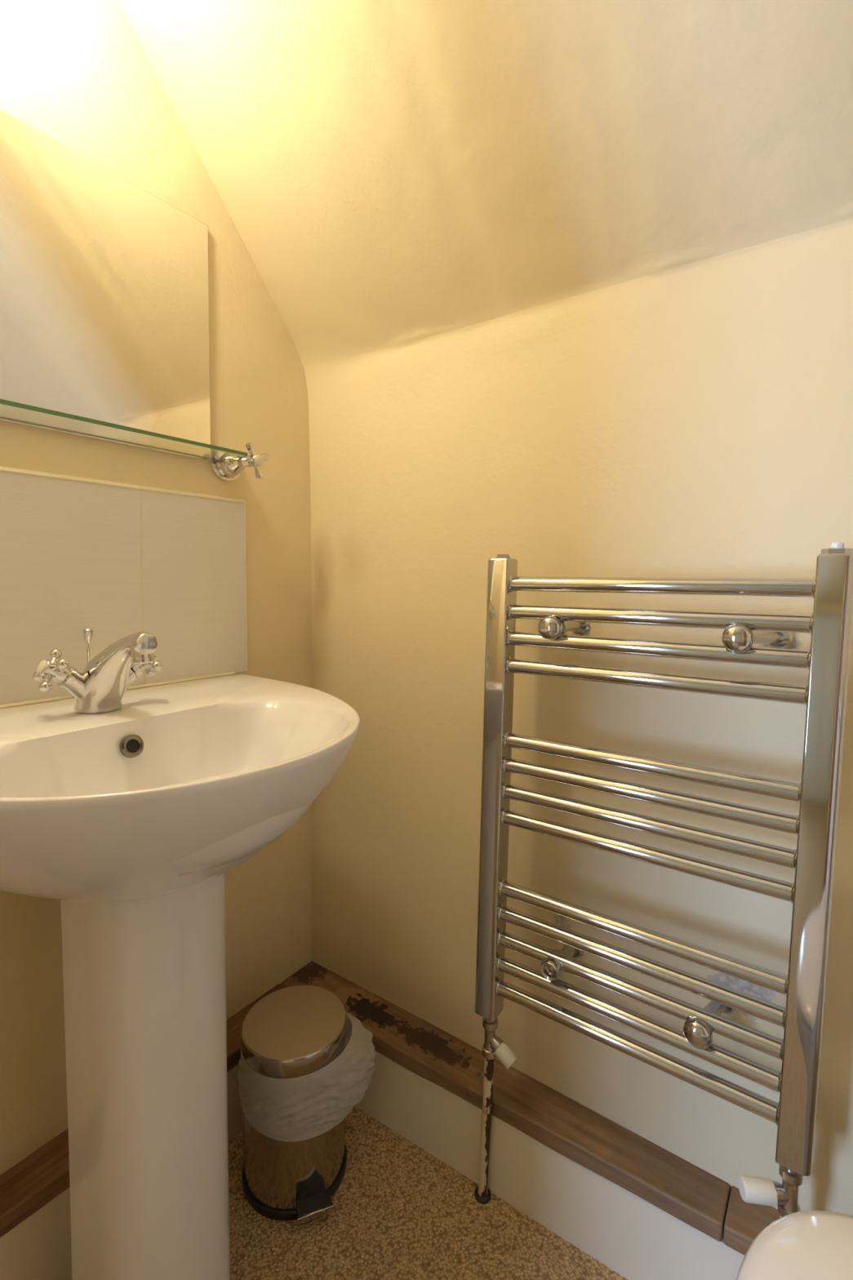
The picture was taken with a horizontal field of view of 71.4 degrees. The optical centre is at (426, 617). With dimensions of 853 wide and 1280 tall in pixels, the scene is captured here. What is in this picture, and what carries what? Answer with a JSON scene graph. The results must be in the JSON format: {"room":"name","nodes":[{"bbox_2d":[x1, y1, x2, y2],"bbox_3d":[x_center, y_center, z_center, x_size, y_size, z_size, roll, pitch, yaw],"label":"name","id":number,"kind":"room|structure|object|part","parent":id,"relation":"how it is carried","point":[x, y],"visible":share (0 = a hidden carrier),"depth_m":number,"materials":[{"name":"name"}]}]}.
{"room":"bathroom","nodes":[
{"label":"bathroom","id":0,"kind":"room"},
{"bbox_2d":[0,0,311,1175],"bbox_3d":[-0.577,-0.173,0.804,0.006,2.270,1.180,3,4,35],"label":"wall","id":1,"kind":"structure","parent":0,"point":[77,73],"depth_m":0.99,"materials":[{"name":"beige paint"}]},
{"bbox_2d":[0,109,210,444],"bbox_3d":[-0.532,-0.472,0.835,0.005,0.395,0.517,3,4,35],"label":"wall mirror","id":2,"kind":"object","parent":1,"relation":"attached to","point":[104,282],"visible":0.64,"depth_m":0.89,"materials":[{"name":"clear mirror"}]},
{"bbox_2d":[0,1064,243,1279],"bbox_3d":[-0.561,0.890,0.848,0.092,0.143,1.149,3,4,35],"label":"baseboard","id":3,"kind":"structure","parent":1,"relation":"attached to","point":[38,1247],"depth_m":0.84,"materials":[{"name":"beige paint"}]},
{"bbox_2d":[0,466,247,708],"bbox_3d":[-0.537,-0.044,0.863,0.018,0.327,0.663,3,4,35],"label":"tile backsplash","id":4,"kind":"structure","parent":1,"relation":"attached to","point":[117,561],"depth_m":0.92,"materials":[{"name":"tile"}]},
{"bbox_2d":[0,399,268,481],"bbox_3d":[-0.504,-0.266,0.822,0.089,0.064,0.673,3,4,35],"label":"glass shelf","id":5,"kind":"object","parent":1,"relation":"attached to","point":[228,464],"visible":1,"depth_m":0.89,"materials":[{"name":"clear glass"}]},
{"bbox_3d":[-0.503,-0.270,0.822,0.086,0.006,0.553,3,4,35],"label":"shelf panel","id":6,"kind":"part","parent":5,"relation":"part of","materials":[{"name":"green glass"}]},
{"bbox_3d":[-0.308,-0.280,1.058,0.026,0.061,0.061,3,4,35],"label":"cross handle","id":7,"kind":"part","parent":5,"relation":"part of","materials":[{"name":"silver metal"}]},
{"bbox_2d":[0,983,284,1237],"bbox_3d":[-0.585,0.809,0.803,0.089,0.036,1.055,3,4,35],"label":"trim","id":8,"kind":"structure","parent":1,"relation":"attached to","point":[42,1175],"depth_m":0.84,"materials":[{"name":"brown wood"}]},
{"bbox_2d":[69,1106,627,1279],"bbox_3d":[-0.725,1.013,0.019,2.570,0.001,2.800,3,4,35],"label":"floor","id":9,"kind":"structure","parent":0,"point":[400,1212],"depth_m":0.93,"materials":[{"name":"carpet"}]},
{"bbox_2d":[0,673,359,1279],"bbox_3d":[-0.337,0.549,0.755,0.491,0.839,0.617,3,4,35],"label":"basin","id":10,"kind":"object","parent":9,"relation":"on","point":[135,816],"visible":0.98,"depth_m":0.69,"materials":[{"name":"white ceramic"}]},
{"bbox_2d":[32,628,162,713],"bbox_3d":[-0.406,0.071,0.777,0.159,0.112,0.160,3,4,35],"label":"mixer tap","id":11,"kind":"object","parent":10,"relation":"on","point":[101,686],"visible":1,"depth_m":0.76,"materials":[{"name":"silver metal"}]},
{"bbox_3d":[-0.473,0.066,0.749,0.034,0.050,0.054,-3,5,-45],"label":"handle","id":12,"kind":"part","parent":11,"relation":"part of","materials":[{"name":"silver metal"}]},
{"bbox_3d":[-0.466,0.069,0.819,0.013,0.108,0.013,3,4,35],"label":"pop rod","id":13,"kind":"part","parent":11,"relation":"part of","materials":[{"name":"silver metal"}]},
{"bbox_3d":[-0.403,0.060,0.849,0.034,0.051,0.055,-3,5,-41],"label":"handle","id":14,"kind":"part","parent":11,"relation":"part of","materials":[{"name":"silver metal"}]},
{"bbox_2d":[241,985,346,1224],"bbox_3d":[-0.215,0.819,1.014,0.204,0.269,0.177,3,4,35],"label":"pedal bin","id":15,"kind":"object","parent":9,"relation":"on","point":[297,1031],"visible":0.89,"depth_m":0.96,"materials":[{"name":"silver metal"}]},
{"bbox_3d":[-0.225,0.685,1.013,0.171,0.003,0.171,3,4,35],"label":"lid","id":16,"kind":"part","parent":15,"relation":"part of","materials":[{"name":"silver metal"}]},
{"bbox_2d":[237,1012,376,1142],"bbox_3d":[-0.207,0.768,1.021,0.215,0.112,0.213,3,4,35],"label":"liner","id":17,"kind":"object","parent":15,"relation":"in","point":[306,1107],"visible":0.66,"depth_m":0.95,"materials":[{"name":"white plastic"}]},
{"bbox_3d":[-0.174,0.938,0.933,0.057,0.009,0.003,-1,4,-22],"label":"pedal trim","id":18,"kind":"part","parent":15,"relation":"part of","materials":[{"name":"silver metal"}]},
{"bbox_2d":[474,1057,493,1204],"bbox_3d":[0.095,0.835,0.977,0.029,0.250,0.027,3,4,35],"label":"pipe","id":19,"kind":"object","parent":9,"relation":"on","point":[482,1196],"visible":1,"depth_m":0.97,"materials":[{"name":"metal"}]},
{"bbox_2d":[736,1210,852,1279],"bbox_3d":[0.529,0.614,0.261,0.725,0.790,0.396,3,4,35],"label":"toilet","id":20,"kind":"object","parent":9,"relation":"on","point":[807,1245],"visible":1,"depth_m":0.52,"materials":[{"name":"white ceramic"}]},
{"bbox_2d":[118,0,852,368],"bbox_3d":[-0.684,-0.838,-0.067,2.470,0.795,2.619,3,4,35],"label":"ceiling","id":21,"kind":"structure","parent":0,"point":[391,173],"depth_m":0.82,"materials":[{"name":"beige paint"}]},
{"bbox_2d":[303,217,852,1215],"bbox_3d":[0.396,0.243,0.828,1.640,1.455,0.021,3,4,35],"label":"wall","id":22,"kind":"structure","parent":0,"point":[694,420],"depth_m":0.92,"materials":[{"name":"beige paint"}]},
{"bbox_2d":[279,960,730,1241],"bbox_3d":[0.061,0.803,1.051,0.845,0.030,0.103,3,4,35],"label":"trim","id":23,"kind":"structure","parent":22,"relation":"attached to","point":[695,1197],"depth_m":0.96,"materials":[{"name":"brown wood"}]},
{"bbox_2d":[355,1049,744,1279],"bbox_3d":[0.415,0.905,0.812,1.529,0.137,0.101,3,4,35],"label":"baseboard","id":24,"kind":"structure","parent":22,"relation":"attached to","point":[635,1238],"depth_m":0.93,"materials":[{"name":"beige paint"}]},
{"bbox_2d":[475,542,852,1217],"bbox_3d":[0.300,0.313,0.841,0.470,0.817,0.128,3,5,37],"label":"towel radiator","id":25,"kind":"object","parent":22,"relation":"attached to","point":[829,625],"visible":1,"depth_m":0.77,"materials":[{"name":"silver metal"}]},
{"bbox_3d":[0.109,0.276,0.937,0.047,0.734,0.038,3,4,35],"label":"post","id":26,"kind":"part","parent":25,"relation":"part of","materials":[{"name":"silver metal"}]},
{"bbox_3d":[0.274,0.599,0.838,0.392,0.026,0.026,3,4,35],"label":"rail","id":27,"kind":"part","parent":25,"relation":"part of","materials":[{"name":"silver metal"}]},
{"bbox_3d":[0.275,0.558,0.835,0.392,0.026,0.026,3,4,35],"label":"rail","id":28,"kind":"part","parent":25,"relation":"part of","materials":[{"name":"silver metal"}]},
{"bbox_3d":[0.276,0.517,0.832,0.392,0.026,0.026,3,4,35],"label":"rail","id":29,"kind":"part","parent":25,"relation":"part of","materials":[{"name":"silver metal"}]},
{"bbox_3d":[0.277,0.475,0.829,0.392,0.026,0.026,3,4,35],"label":"rail","id":30,"kind":"part","parent":25,"relation":"part of","materials":[{"name":"silver metal"}]},
{"bbox_3d":[0.278,0.434,0.826,0.392,0.026,0.026,3,4,35],"label":"rail","id":31,"kind":"part","parent":25,"relation":"part of","materials":[{"name":"silver metal"}]},
{"bbox_3d":[0.280,0.319,0.817,0.392,0.026,0.026,3,4,35],"label":"rail","id":32,"kind":"part","parent":25,"relation":"part of","materials":[{"name":"silver metal"}]},
{"bbox_3d":[0.281,0.278,0.814,0.392,0.026,0.026,3,4,35],"label":"rail","id":33,"kind":"part","parent":25,"relation":"part of","materials":[{"name":"silver metal"}]},
{"bbox_3d":[0.282,0.237,0.811,0.392,0.026,0.026,3,4,35],"label":"rail","id":34,"kind":"part","parent":25,"relation":"part of","materials":[{"name":"silver metal"}]},
{"bbox_3d":[0.283,0.198,0.808,0.392,0.026,0.026,3,4,35],"label":"rail","id":35,"kind":"part","parent":25,"relation":"part of","materials":[{"name":"silver metal"}]},
{"bbox_3d":[0.285,0.082,0.800,0.392,0.026,0.026,3,4,35],"label":"rail","id":36,"kind":"part","parent":25,"relation":"part of","materials":[{"name":"silver metal"}]},
{"bbox_3d":[0.286,0.040,0.797,0.392,0.026,0.026,3,4,35],"label":"rail","id":37,"kind":"part","parent":25,"relation":"part of","materials":[{"name":"silver metal"}]},
{"bbox_3d":[0.287,-0.001,0.794,0.392,0.026,0.026,3,4,35],"label":"rail","id":38,"kind":"part","parent":25,"relation":"part of","materials":[{"name":"silver metal"}]},
{"bbox_3d":[0.288,-0.043,0.791,0.392,0.026,0.026,3,4,35],"label":"rail","id":39,"kind":"part","parent":25,"relation":"part of","materials":[{"name":"silver metal"}]},
{"bbox_3d":[0.454,0.295,0.694,0.048,0.734,0.038,3,4,35],"label":"post","id":40,"kind":"part","parent":25,"relation":"part of","materials":[{"name":"silver metal"}]},
{"bbox_2d":[723,1186,779,1255],"bbox_3d":[0.731,0.839,0.597,0.772,0.030,0.072,3,4,35],"label":"trim","id":41,"kind":"structure","parent":22,"relation":"attached to","point":[744,1221],"depth_m":0.80,"materials":[{"name":"brown wood"}]}
]}

